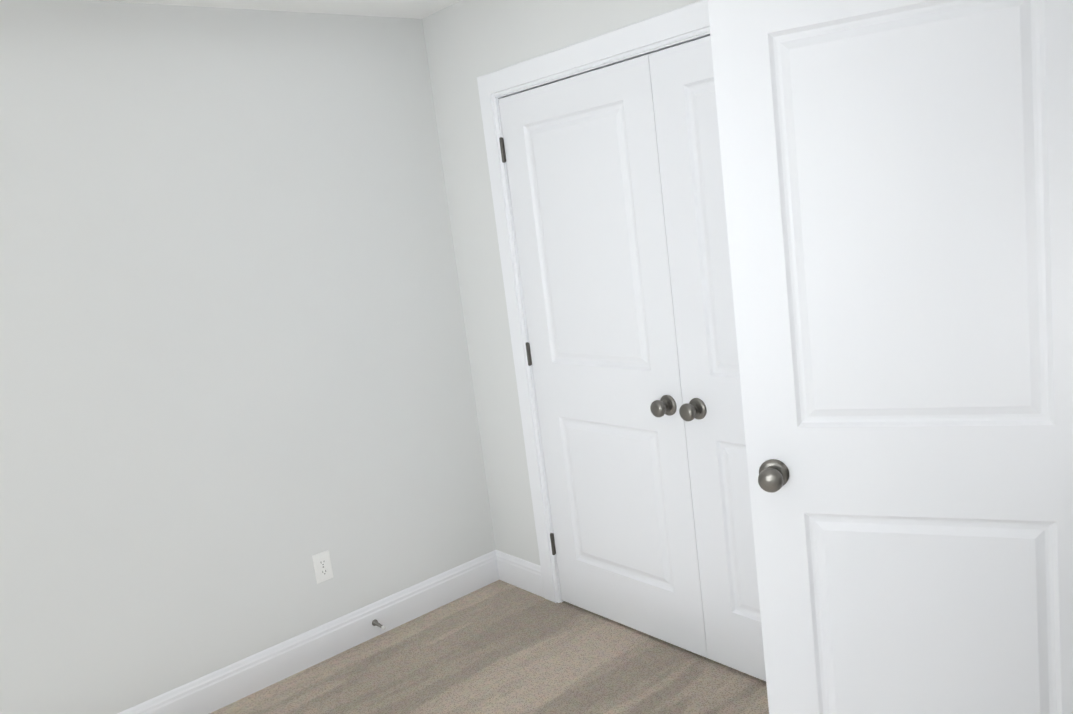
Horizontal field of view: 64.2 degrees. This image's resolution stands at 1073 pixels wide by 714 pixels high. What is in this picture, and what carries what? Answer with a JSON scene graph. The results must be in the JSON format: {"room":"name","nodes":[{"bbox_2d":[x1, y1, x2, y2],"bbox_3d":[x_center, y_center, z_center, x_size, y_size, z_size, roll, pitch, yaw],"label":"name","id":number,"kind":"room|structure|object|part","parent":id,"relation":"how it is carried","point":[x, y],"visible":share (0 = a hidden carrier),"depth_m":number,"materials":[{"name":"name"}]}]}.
{"room":"empty bedroom","nodes":[
{"label":"empty bedroom","id":0,"kind":"room"},
{"bbox_2d":[0,0,495,713],"bbox_3d":[-1.840,0.203,2.507,5.720,2.440,0.100,-15,12,-39],"label":"wall","id":1,"kind":"structure","parent":0,"point":[236,388],"depth_m":3.01,"materials":[{"name":"paint"}]},
{"bbox_2d":[312,550,332,583],"bbox_3d":[-0.830,0.816,3.323,0.070,0.115,0.007,-15,12,-39],"label":"electrical outlet","id":2,"kind":"object","parent":1,"relation":"attached to","point":[322,566],"visible":1,"depth_m":3.32,"materials":[{"name":"white plastic"}]},
{"bbox_2d":[117,550,544,713],"bbox_3d":[-1.859,1.420,2.287,4.730,0.136,0.329,-15,12,-39],"label":"baseboard","id":3,"kind":"structure","parent":1,"relation":"attached to","point":[228,684],"depth_m":3.37,"materials":[{"name":"paint"}]},
{"bbox_2d":[372,619,385,629],"bbox_3d":[-0.631,1.080,3.440,0.026,0.026,0.080,-15,12,-39],"label":"door stop","id":4,"kind":"object","parent":3,"relation":"attached to","point":[376,623],"visible":0.98,"depth_m":3.44,"materials":[{"name":"grey metal"}]},
{"bbox_2d":[89,0,460,18],"bbox_3d":[-1.407,-0.893,0.834,5.130,0.150,3.512,-15,12,-39],"label":"ceiling","id":5,"kind":"structure","parent":0,"point":[418,9],"depth_m":3.14,"materials":[{"name":"paint"}]},
{"bbox_2d":[210,580,768,713],"bbox_3d":[3.737,0.568,3.943,16.200,0.120,5.500,-15,12,-39],"label":"floor","id":6,"kind":"structure","parent":0,"point":[499,647],"depth_m":3.09,"materials":[{"name":"carpet"}]},
{"bbox_2d":[422,0,699,565],"bbox_3d":[0.356,-0.151,2.970,0.100,2.440,1.979,-15,12,-39],"label":"wall","id":7,"kind":"structure","parent":0,"point":[457,48],"depth_m":3.48,"materials":[{"name":"paint"}]},
{"bbox_2d":[499,137,555,554],"bbox_3d":[-0.021,-0.012,3.402,0.040,1.689,0.013,-15,12,-39],"label":"left closet door hinge","id":8,"kind":"object","parent":7,"relation":"attached to","point":[503,155],"visible":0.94,"depth_m":3.39,"materials":[{"name":"grey metal"}]},
{"bbox_2d":[497,98,563,602],"bbox_3d":[0.010,0.012,3.443,0.100,2.050,0.020,-15,12,-39],"label":"trim","id":9,"kind":"structure","parent":7,"relation":"attached to","point":[528,342],"depth_m":3.39,"materials":[{"name":"paint"}]},
{"bbox_2d":[477,0,709,602],"bbox_3d":[0.460,0.015,2.804,0.016,2.144,1.724,-15,12,-39],"label":"trim","id":10,"kind":"structure","parent":7,"relation":"attached to","point":[677,24],"depth_m":3.28,"materials":[{"name":"paint"}]},
{"bbox_2d":[498,55,707,657],"bbox_3d":[0.239,0.035,3.119,0.173,2.032,0.763,-15,12,-39],"label":"closet door","id":11,"kind":"structure","parent":7,"relation":"in","point":[582,163],"depth_m":3.06,"materials":[{"name":"paint"}]},
{"bbox_3d":[0.458,0.159,2.893,0.173,0.072,0.072,-15,12,-39],"label":"knob","id":12,"kind":"part","parent":11,"relation":"part of","materials":[{"name":"grey metal"}]},
{"bbox_2d":[497,32,710,97],"bbox_3d":[0.382,-0.964,2.678,0.100,0.020,1.576,-15,12,-39],"label":"trim","id":13,"kind":"structure","parent":7,"relation":"attached to","point":[614,62],"depth_m":2.78,"materials":[{"name":"paint"}]},
{"bbox_3d":[1.509,-0.159,2.151,0.952,2.440,0.754,-15,12,-39],"label":"wall","id":14,"kind":"structure","parent":0,"visible":0},
{"bbox_2d":[648,36,765,680],"bbox_3d":[0.730,0.071,2.534,0.173,2.032,0.763,-15,12,-39],"label":"closet door","id":15,"kind":"structure","parent":14,"relation":"in","point":[689,155],"depth_m":2.71,"materials":[{"name":"paint"}]},
{"bbox_3d":[0.539,0.165,2.797,0.173,0.072,0.072,-15,12,-39],"label":"knob","id":16,"kind":"part","parent":15,"relation":"part of","materials":[{"name":"grey metal"}]},
{"bbox_3d":[1.297,0.127,1.792,0.099,2.050,0.099,-15,12,-39],"label":"trim","id":17,"kind":"structure","parent":0,"visible":0},
{"bbox_2d":[707,0,1072,713],"bbox_3d":[0.864,0.156,1.932,0.775,2.032,0.173,-3,10,25],"label":"entry door","id":18,"kind":"structure","parent":17,"relation":"attached to","point":[897,178],"depth_m":1.90,"materials":[{"name":"paint"}]},
{"bbox_3d":[0.583,0.278,2.087,0.072,0.072,0.173,-3,10,25],"label":"knob","id":19,"kind":"part","parent":18,"relation":"part of","materials":[{"name":"grey metal"}]}
]}

